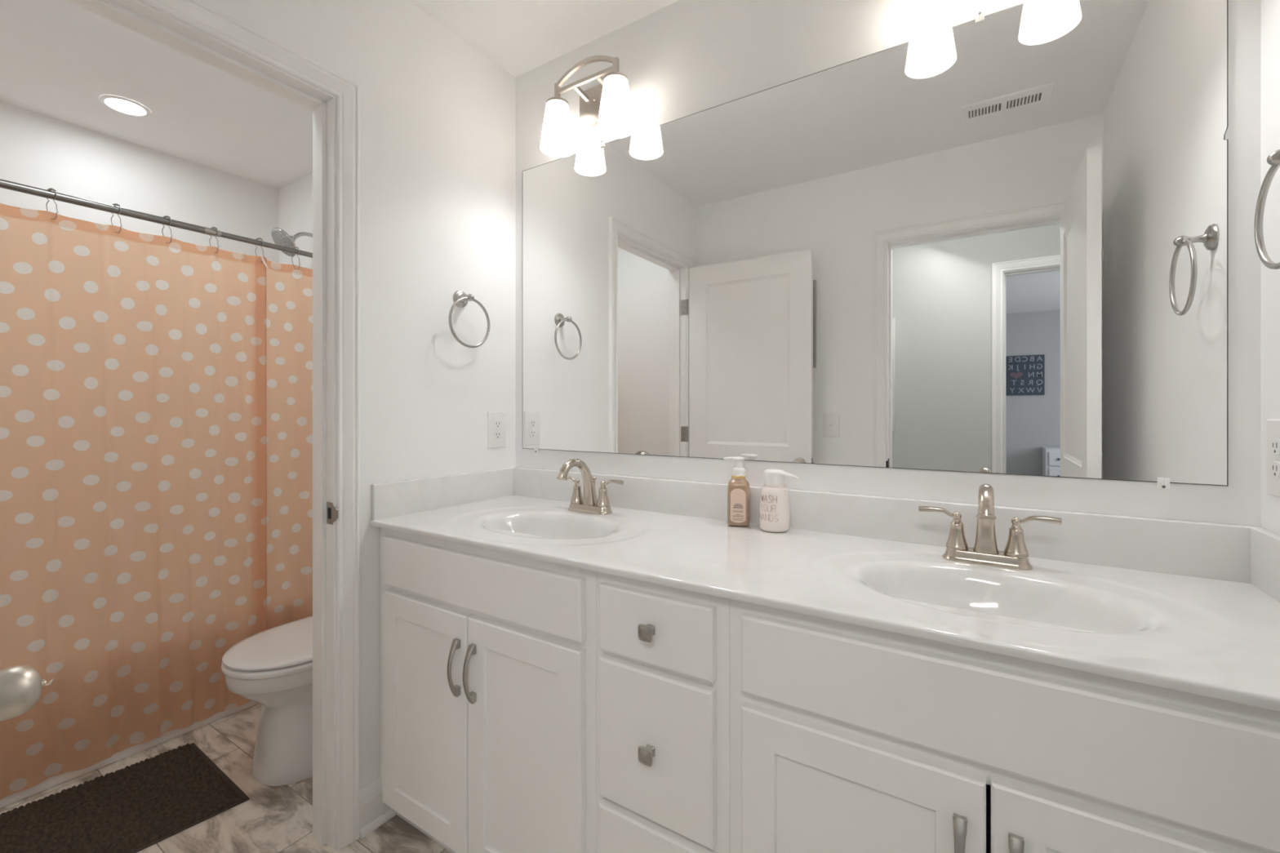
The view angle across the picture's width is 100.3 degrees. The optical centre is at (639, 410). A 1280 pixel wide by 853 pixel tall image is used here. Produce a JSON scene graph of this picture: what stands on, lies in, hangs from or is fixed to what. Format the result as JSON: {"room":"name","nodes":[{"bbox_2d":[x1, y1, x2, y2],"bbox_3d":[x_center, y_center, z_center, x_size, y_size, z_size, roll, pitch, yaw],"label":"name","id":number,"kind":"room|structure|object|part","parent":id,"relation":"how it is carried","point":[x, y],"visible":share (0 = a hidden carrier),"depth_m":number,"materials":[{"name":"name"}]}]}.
{"room":"bathroom","nodes":[
{"label":"bathroom","id":0,"kind":"room"},
{"bbox_2d":[0,665,55,721],"bbox_3d":[-0.899,0.171,0.630,0.717,2.015,0.187,0,0,33],"label":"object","id":1,"kind":"structure","parent":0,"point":[20,686],"depth_m":0.52,"materials":[{"name":"metal"}]},
{"bbox_2d":[0,101,279,262],"bbox_3d":[-2.520,-0.030,2.351,0.100,2.440,1.634,0,0,33],"label":"wall","id":2,"kind":"structure","parent":0,"point":[37,150],"depth_m":2.48,"materials":[{"name":"paint"}]},
{"bbox_2d":[0,703,451,852],"bbox_3d":[-0.866,1.230,1.348,3.968,0.080,1.734,0,0,33],"label":"floor","id":3,"kind":"structure","parent":0,"point":[274,819],"depth_m":1.57,"materials":[{"name":"stone"}]},
{"bbox_2d":[0,742,249,852],"bbox_3d":[-1.639,1.181,1.466,0.480,0.016,0.821,0,0,39],"label":"bath rug","id":4,"kind":"object","parent":3,"relation":"on","point":[137,806],"visible":1,"depth_m":1.58,"materials":[{"name":"brown fabric"}]},
{"bbox_2d":[221,615,312,786],"bbox_3d":[-1.079,0.802,1.952,0.444,0.774,0.734,0,0,33],"label":"toilet","id":5,"kind":"object","parent":3,"relation":"on","point":[272,668],"visible":0.34,"depth_m":1.71,"materials":[{"name":"ceramic"}]},
{"bbox_3d":[-1.141,0.808,1.856,0.378,0.022,0.507,0,0,33],"label":"seat","id":6,"kind":"part","parent":5,"relation":"part of","materials":[{"name":"ceramic"}]},
{"bbox_3d":[-1.139,0.784,1.859,0.374,0.020,0.509,0,0,33],"label":"lid","id":7,"kind":"part","parent":5,"relation":"part of","materials":[{"name":"ceramic"}]},
{"bbox_3d":[-1.097,1.005,1.924,0.370,0.369,0.655,0,0,33],"label":"bowl","id":8,"kind":"part","parent":5,"relation":"part of","materials":[{"name":"ceramic"}]},
{"bbox_2d":[380,527,596,852],"bbox_3d":[-0.293,0.760,1.538,0.792,0.859,0.588,0,0,33],"label":"base cabinet","id":9,"kind":"object","parent":3,"relation":"on","point":[489,657],"depth_m":1.28,"materials":[{"name":"paint"}]},
{"bbox_3d":[-0.746,0.760,1.554,0.014,0.859,0.014,0,0,33],"label":"filler strip","id":10,"kind":"part","parent":9,"relation":"part of","materials":[{"name":"white wood"}]},
{"bbox_3d":[-0.572,0.807,1.417,0.354,0.599,0.020,0,0,33],"label":"door","id":11,"kind":"part","parent":9,"relation":"part of","materials":[{"name":"paint"}]},
{"bbox_3d":[-0.460,0.636,1.314,0.018,0.141,0.032,0,0,33],"label":"handle","id":12,"kind":"part","parent":9,"relation":"part of","materials":[{"name":"grey metal"}]},
{"bbox_3d":[-0.411,0.636,1.283,0.018,0.141,0.032,0,0,33],"label":"handle","id":13,"kind":"part","parent":9,"relation":"part of","materials":[{"name":"grey metal"}]},
{"bbox_3d":[-0.270,0.807,1.223,0.356,0.599,0.020,0,0,33],"label":"door","id":14,"kind":"part","parent":9,"relation":"part of","materials":[{"name":"paint"}]},
{"bbox_2d":[596,571,729,852],"bbox_3d":[0.168,0.760,1.246,0.299,0.859,0.582,0,0,33],"label":"base cabinet","id":15,"kind":"object","parent":3,"relation":"on","point":[663,651],"visible":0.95,"depth_m":1.01,"materials":[{"name":"paint"}]},
{"bbox_3d":[0.014,0.652,1.014,0.031,0.031,0.025,0,0,33],"label":"knob","id":16,"kind":"part","parent":15,"relation":"part of","materials":[{"name":"grey metal"}]},
{"bbox_3d":[0.014,0.420,1.014,0.031,0.031,0.025,0,0,33],"label":"knob","id":17,"kind":"part","parent":15,"relation":"part of","materials":[{"name":"grey metal"}]},
{"bbox_3d":[0.027,0.955,1.032,0.255,0.299,0.020,0,0,33],"label":"drawer","id":18,"kind":"part","parent":15,"relation":"part of","materials":[{"name":"paint"}]},
{"bbox_3d":[0.027,0.648,1.032,0.255,0.284,0.020,0,0,33],"label":"drawer","id":19,"kind":"part","parent":15,"relation":"part of","materials":[{"name":"paint"}]},
{"bbox_3d":[0.027,0.423,1.032,0.255,0.134,0.020,0,0,33],"label":"drawer","id":20,"kind":"part","parent":15,"relation":"part of","materials":[{"name":"paint"}]},
{"bbox_2d":[729,599,1279,852],"bbox_3d":[0.625,0.760,0.948,0.792,0.859,0.588,0,0,33],"label":"base cabinet","id":21,"kind":"object","parent":3,"relation":"on","point":[845,737],"visible":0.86,"depth_m":0.75,"materials":[{"name":"paint"}]},
{"bbox_2d":[369,495,1279,711],"bbox_3d":[0.180,0.381,1.251,1.899,0.133,0.566,0,0,33],"label":"countertop","id":22,"kind":"structure","parent":21,"relation":"on","point":[1210,637],"depth_m":0.99,"materials":[{"name":"stone"}]},
{"bbox_2d":[473,511,625,539],"bbox_3d":[-0.259,0.381,1.492,0.479,0.132,0.323,0,0,33],"label":"basin","id":23,"kind":"object","parent":22,"relation":"in","point":[520,525],"depth_m":1.60,"materials":[{"name":"white ceramic"}]},
{"bbox_2d":[556,458,623,515],"bbox_3d":[-0.172,0.230,1.663,0.201,0.170,0.199,0,0,-18],"label":"faucet","id":24,"kind":"object","parent":22,"relation":"on","point":[589,504],"visible":1,"depth_m":1.64,"materials":[{"name":"silver metal"}]},
{"bbox_3d":[-0.226,0.222,1.713,0.081,0.024,0.017,0,0,33],"label":"lever","id":25,"kind":"part","parent":24,"relation":"part of","materials":[{"name":"silver metal"}]},
{"bbox_3d":[-0.200,0.261,1.696,0.042,0.064,0.042,0,0,33],"label":"handle","id":26,"kind":"part","parent":24,"relation":"part of","materials":[{"name":"silver metal"}]},
{"bbox_3d":[-0.189,0.219,1.616,0.045,0.148,0.164,0,0,33],"label":"spout","id":27,"kind":"part","parent":24,"relation":"part of","materials":[{"name":"silver metal"}]},
{"bbox_3d":[-0.156,0.304,1.668,0.157,0.022,0.057,0,0,33],"label":"plate","id":28,"kind":"part","parent":24,"relation":"part of","materials":[{"name":"silver metal"}]},
{"bbox_3d":[-0.113,0.261,1.640,0.042,0.064,0.042,0,0,33],"label":"handle","id":29,"kind":"part","parent":24,"relation":"part of","materials":[{"name":"silver metal"}]},
{"bbox_3d":[-0.086,0.222,1.623,0.081,0.024,0.017,0,0,33],"label":"lever","id":30,"kind":"part","parent":24,"relation":"part of","materials":[{"name":"silver metal"}]},
{"bbox_2d":[724,456,749,526],"bbox_3d":[0.265,0.220,1.464,0.070,0.186,0.060,0,0,14],"label":"soap bottle","id":31,"kind":"object","parent":22,"relation":"on","point":[738,487],"visible":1,"depth_m":1.44,"materials":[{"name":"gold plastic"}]},
{"bbox_2d":[732,503,743,520],"bbox_3d":[0.263,0.273,1.434,0.030,0.044,0.001,0,0,13],"label":"print","id":32,"kind":"object","parent":31,"relation":"attached to","point":[737,508],"depth_m":1.43},
{"bbox_2d":[759,469,798,533],"bbox_3d":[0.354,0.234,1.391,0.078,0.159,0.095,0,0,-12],"label":"soap bottle","id":33,"kind":"object","parent":22,"relation":"on","point":[774,504],"visible":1,"depth_m":1.37,"materials":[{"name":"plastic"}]},
{"bbox_2d":[919,484,1061,570],"bbox_3d":[0.703,0.230,1.104,0.201,0.170,0.199,0,0,-18],"label":"faucet","id":34,"kind":"object","parent":22,"relation":"on","point":[984,551],"visible":1,"depth_m":1.09,"materials":[{"name":"silver metal"}]},
{"bbox_3d":[0.649,0.222,1.154,0.081,0.024,0.017,0,0,33],"label":"lever","id":35,"kind":"part","parent":34,"relation":"part of","materials":[{"name":"silver metal"}]},
{"bbox_3d":[0.675,0.261,1.137,0.042,0.064,0.042,0,0,33],"label":"handle","id":36,"kind":"part","parent":34,"relation":"part of","materials":[{"name":"silver metal"}]},
{"bbox_3d":[0.686,0.219,1.058,0.045,0.148,0.164,0,0,33],"label":"spout","id":37,"kind":"part","parent":34,"relation":"part of","materials":[{"name":"silver metal"}]},
{"bbox_3d":[0.719,0.304,1.109,0.157,0.022,0.057,0,0,33],"label":"plate","id":38,"kind":"part","parent":34,"relation":"part of","materials":[{"name":"silver metal"}]},
{"bbox_3d":[0.762,0.261,1.081,0.042,0.064,0.042,0,0,33],"label":"handle","id":39,"kind":"part","parent":34,"relation":"part of","materials":[{"name":"silver metal"}]},
{"bbox_3d":[0.788,0.222,1.064,0.081,0.024,0.017,0,0,33],"label":"lever","id":40,"kind":"part","parent":34,"relation":"part of","materials":[{"name":"silver metal"}]},
{"bbox_2d":[843,560,1179,635],"bbox_3d":[0.609,0.381,0.935,0.479,0.132,0.323,0,0,33],"label":"basin","id":41,"kind":"object","parent":22,"relation":"in","point":[1053,605],"depth_m":0.98,"materials":[{"name":"white ceramic"}]},
{"bbox_3d":[0.330,0.810,0.838,0.358,0.593,0.020,0,0,33],"label":"door","id":42,"kind":"part","parent":21,"relation":"part of","materials":[{"name":"paint"}]},
{"bbox_3d":[0.441,0.636,0.736,0.018,0.141,0.032,0,0,33],"label":"handle","id":43,"kind":"part","parent":21,"relation":"part of","materials":[{"name":"grey metal"}]},
{"bbox_3d":[0.495,0.636,0.701,0.018,0.141,0.032,0,0,33],"label":"handle","id":44,"kind":"part","parent":21,"relation":"part of","materials":[{"name":"grey metal"}]},
{"bbox_3d":[0.641,0.808,0.638,0.372,0.597,0.020,0,0,33],"label":"door","id":45,"kind":"part","parent":21,"relation":"part of","materials":[{"name":"paint"}]},
{"bbox_2d":[0,0,679,188],"bbox_3d":[-0.866,-1.290,1.348,3.968,0.080,1.734,0,0,33],"label":"ceiling","id":46,"kind":"structure","parent":0,"point":[58,57],"depth_m":1.98,"materials":[{"name":"paint"}]},
{"bbox_2d":[98,94,151,116],"bbox_3d":[-2.111,-1.247,2.192,0.156,0.006,0.156,0,0,33],"label":"recessed light","id":47,"kind":"object","parent":46,"relation":"in","point":[126,106],"visible":1,"depth_m":2.19,"materials":[{"name":"paint"}]},
{"bbox_2d":[197,0,515,789],"bbox_3d":[-0.926,-0.030,1.396,0.115,2.440,1.519,0,0,33],"label":"wall","id":48,"kind":"structure","parent":0,"point":[437,115],"depth_m":1.65,"materials":[{"name":"paint"}]},
{"bbox_2d":[66,0,359,850],"bbox_3d":[-1.067,0.141,1.176,0.149,2.097,0.834,0,0,33],"label":"door frame","id":49,"kind":"structure","parent":48,"relation":"attached to","point":[193,28],"depth_m":1.46,"materials":[{"name":"paint"}]},
{"bbox_3d":[-0.837,0.280,1.449,0.048,0.060,0.005,0,0,28],"label":"strike plate","id":50,"kind":"part","parent":49,"relation":"part of","materials":[{"name":"metal"}]},
{"bbox_2d":[359,777,395,838],"bbox_3d":[-0.755,1.128,1.533,0.024,0.124,0.102,0,0,33],"label":"baseboard","id":51,"kind":"structure","parent":48,"relation":"attached to","point":[371,817],"depth_m":1.52,"materials":[{"name":"paint"}]},
{"bbox_2d":[371,467,514,519],"bbox_3d":[-0.618,0.263,1.755,0.012,0.102,0.540,0,0,33],"label":"side splash","id":52,"kind":"object","parent":48,"relation":"attached to","point":[393,499],"visible":1,"depth_m":1.71,"materials":[{"name":"stone"}]},
{"bbox_2d":[448,290,489,347],"bbox_3d":[-0.576,-0.304,1.773,0.065,0.196,0.167,0,0,33],"label":"towel ring","id":53,"kind":"object","parent":48,"relation":"attached to","point":[460,299],"visible":1,"depth_m":1.77,"materials":[{"name":"silver metal"}]},
{"bbox_2d":[487,411,506,448],"bbox_3d":[-0.514,0.070,1.923,0.007,0.130,0.084,0,0,33],"label":"wall outlet","id":54,"kind":"object","parent":48,"relation":"attached to","point":[496,420],"visible":1,"depth_m":1.92,"materials":[{"name":"plastic"}]},
{"bbox_2d":[493,431,501,439],"bbox_3d":[-0.512,0.089,1.922,0.002,0.028,0.034,0,0,33],"label":"socket","id":55,"kind":"object","parent":54,"relation":"attached to","point":[497,434],"depth_m":1.92,"materials":[{"name":"plastic"}]},
{"bbox_2d":[493,420,501,428],"bbox_3d":[-0.512,0.050,1.922,0.002,0.028,0.034,0,0,33],"label":"socket","id":56,"kind":"object","parent":54,"relation":"attached to","point":[497,424],"depth_m":1.92,"materials":[{"name":"plastic"}]},
{"bbox_2d":[279,0,1260,526],"bbox_3d":[-0.424,-0.030,2.036,3.968,2.440,0.100,0,0,33],"label":"wall","id":57,"kind":"structure","parent":0,"point":[683,58],"depth_m":1.39,"materials":[{"name":"paint"}]},
{"bbox_2d":[0,700,259,808],"bbox_3d":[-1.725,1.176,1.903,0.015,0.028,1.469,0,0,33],"label":"bathtub","id":58,"kind":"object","parent":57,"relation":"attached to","point":[52,781],"depth_m":1.82,"materials":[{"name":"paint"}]},
{"bbox_2d":[0,178,312,257],"bbox_3d":[-1.706,-0.676,1.897,0.048,0.048,1.518,0,0,33],"label":"curtain rod","id":59,"kind":"object","parent":57,"relation":"attached to","point":[14,186],"visible":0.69,"depth_m":1.83,"materials":[{"name":"metal"}]},
{"bbox_2d":[45,187,57,219],"bbox_3d":[-1.847,-0.648,1.676,0.039,0.101,0.009,0,0,5],"label":"curtain hook","id":60,"kind":"object","parent":59,"relation":"hanging from","point":[50,188],"visible":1,"depth_m":1.68,"materials":[{"name":"metal"}]},
{"bbox_2d":[111,203,122,233],"bbox_3d":[-1.767,-0.648,1.800,0.039,0.101,0.009,0,0,5],"label":"curtain hook","id":61,"kind":"object","parent":59,"relation":"hanging from","point":[114,204],"visible":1,"depth_m":1.80,"materials":[{"name":"metal"}]},
{"bbox_2d":[161,215,172,243],"bbox_3d":[-1.695,-0.648,1.912,0.039,0.101,0.009,0,0,5],"label":"curtain hook","id":62,"kind":"object","parent":59,"relation":"hanging from","point":[165,216],"visible":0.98,"depth_m":1.91,"materials":[{"name":"metal"}]},
{"bbox_2d":[208,226,218,253],"bbox_3d":[-1.620,-0.648,2.029,0.039,0.101,0.009,0,0,5],"label":"curtain hook","id":63,"kind":"object","parent":59,"relation":"hanging from","point":[211,227],"visible":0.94,"depth_m":2.03,"materials":[{"name":"metal"}]},
{"bbox_2d":[0,203,312,799],"bbox_3d":[-1.695,0.269,1.903,0.046,1.782,1.473,0,0,33],"label":"shower curtain","id":64,"kind":"object","parent":63,"relation":"hanging from","point":[156,395],"visible":0.77,"depth_m":1.84,"materials":[{"name":"fabric"}]},
{"bbox_2d":[255,237,264,262],"bbox_3d":[-1.538,-0.648,2.157,0.039,0.101,0.009,0,0,5],"label":"curtain hook","id":65,"kind":"object","parent":59,"relation":"hanging from","point":[258,238],"visible":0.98,"depth_m":2.16,"materials":[{"name":"metal"}]},
{"bbox_2d":[291,246,300,269],"bbox_3d":[-1.465,-0.648,2.271,0.039,0.101,0.009,0,0,5],"label":"curtain hook","id":66,"kind":"object","parent":59,"relation":"hanging from","point":[293,246],"visible":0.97,"depth_m":2.27,"materials":[{"name":"metal"}]},
{"bbox_2d":[271,227,312,257],"bbox_3d":[-1.745,-0.856,2.706,0.149,0.160,0.200,0,0,33],"label":"shower","id":67,"kind":"object","parent":57,"relation":"attached to","point":[281,237],"visible":0.72,"depth_m":2.65,"materials":[{"name":"silver metal"}]},
{"bbox_3d":[-1.725,-0.896,2.737,0.056,0.080,0.124,0,0,33],"label":"shower arm","id":68,"kind":"part","parent":67,"relation":"part of","materials":[{"name":"silver metal"}]},
{"bbox_2d":[539,55,634,157],"bbox_3d":[-0.165,-0.993,1.721,0.351,0.254,0.149,0,0,33],"label":"vanity light","id":69,"kind":"object","parent":57,"relation":"attached to","point":[606,104],"visible":1,"depth_m":1.72,"materials":[{"name":"white glass"}]},
{"bbox_3d":[-0.274,-0.938,1.770,0.114,0.144,0.114,0,0,33],"label":"lamp shade","id":70,"kind":"part","parent":69,"relation":"part of","materials":[{"name":"white glass"}]},
{"bbox_3d":[-0.274,-1.053,1.770,0.015,0.058,0.015,0,0,33],"label":"post","id":71,"kind":"part","parent":69,"relation":"part of","materials":[{"name":"silver metal"}]},
{"bbox_3d":[-0.274,-0.946,1.770,0.057,0.118,0.056,0,0,33],"label":"bulb","id":72,"kind":"part","parent":69,"relation":"part of","materials":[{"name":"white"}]},
{"bbox_3d":[-0.193,-1.048,1.764,0.012,0.024,0.068,0,0,33],"label":"support arm","id":73,"kind":"part","parent":69,"relation":"part of","materials":[{"name":"silver metal"}]},
{"bbox_3d":[-0.130,-1.018,1.774,0.166,0.120,0.022,0,0,33],"label":"plate","id":74,"kind":"part","parent":69,"relation":"part of","materials":[{"name":"silver metal"}]},
{"bbox_3d":[-0.114,-1.048,1.713,0.012,0.024,0.068,0,0,33],"label":"support arm","id":75,"kind":"part","parent":69,"relation":"part of","materials":[{"name":"silver metal"}]},
{"bbox_3d":[-0.074,-1.053,1.642,0.015,0.058,0.015,0,0,33],"label":"post","id":76,"kind":"part","parent":69,"relation":"part of","materials":[{"name":"silver metal"}]},
{"bbox_3d":[-0.074,-0.938,1.642,0.114,0.144,0.114,0,0,33],"label":"lamp shade","id":77,"kind":"part","parent":69,"relation":"part of","materials":[{"name":"white glass"}]},
{"bbox_3d":[-0.074,-0.946,1.642,0.057,0.118,0.056,0,0,33],"label":"bulb","id":78,"kind":"part","parent":69,"relation":"part of","materials":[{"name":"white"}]},
{"bbox_2d":[522,0,1228,488],"bbox_3d":[0.330,-0.373,1.486,1.821,1.052,0.010,0,0,33],"label":"wall mirror","id":79,"kind":"object","parent":57,"relation":"attached to","point":[997,242],"visible":1,"depth_m":1.26,"materials":[{"name":"silver mirror"}]},
{"bbox_2d":[513,466,1263,583],"bbox_3d":[0.328,0.263,1.480,1.899,0.102,0.020,0,0,33],"label":"backsplash","id":80,"kind":"structure","parent":57,"relation":"attached to","point":[1209,550],"depth_m":1.21,"materials":[{"name":"stone"}]},
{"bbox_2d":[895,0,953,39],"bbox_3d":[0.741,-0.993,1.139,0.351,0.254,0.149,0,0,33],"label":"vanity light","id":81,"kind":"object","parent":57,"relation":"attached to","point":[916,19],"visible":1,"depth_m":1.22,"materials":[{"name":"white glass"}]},
{"bbox_3d":[0.632,-0.946,1.189,0.057,0.118,0.056,0,0,33],"label":"bulb","id":82,"kind":"part","parent":81,"relation":"part of","materials":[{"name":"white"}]},
{"bbox_2d":[1260,0,1279,534],"bbox_3d":[0.766,-0.030,0.309,0.100,2.440,1.519,0,0,33],"label":"wall","id":83,"kind":"structure","parent":0,"point":[1269,9],"depth_m":0.95,"materials":[{"name":"paint"}]},
{"bbox_2d":[1250,528,1279,602],"bbox_3d":[0.968,0.263,0.736,0.018,0.102,0.540,0,0,33],"label":"side splash","id":84,"kind":"object","parent":83,"relation":"attached to","point":[1264,544],"visible":1,"depth_m":0.92,"materials":[{"name":"stone"}]},
{"bbox_2d":[1253,149,1279,269],"bbox_3d":[0.977,-0.311,0.791,0.065,0.196,0.167,0,0,33],"label":"towel ring","id":85,"kind":"object","parent":83,"relation":"attached to","point":[1273,158],"visible":1,"depth_m":0.85,"materials":[{"name":"silver metal"}]},
{"bbox_2d":[1266,419,1279,497],"bbox_3d":[1.088,0.082,0.910,0.007,0.132,0.084,0,0,33],"label":"wall outlet","id":86,"kind":"object","parent":83,"relation":"attached to","point":[1273,425],"visible":1,"depth_m":0.92,"materials":[{"name":"plastic"}]},
{"bbox_2d":[1270,461,1279,478],"bbox_3d":[1.086,0.102,0.911,0.002,0.028,0.034,0,0,33],"label":"socket","id":87,"kind":"object","parent":86,"relation":"attached to","point":[1274,465],"depth_m":0.91,"materials":[{"name":"plastic"}]},
{"bbox_2d":[1270,438,1279,455],"bbox_3d":[1.086,0.062,0.911,0.002,0.028,0.034,0,0,33],"label":"socket","id":88,"kind":"object","parent":86,"relation":"attached to","point":[1274,442],"depth_m":0.91,"materials":[{"name":"plastic"}]}
]}

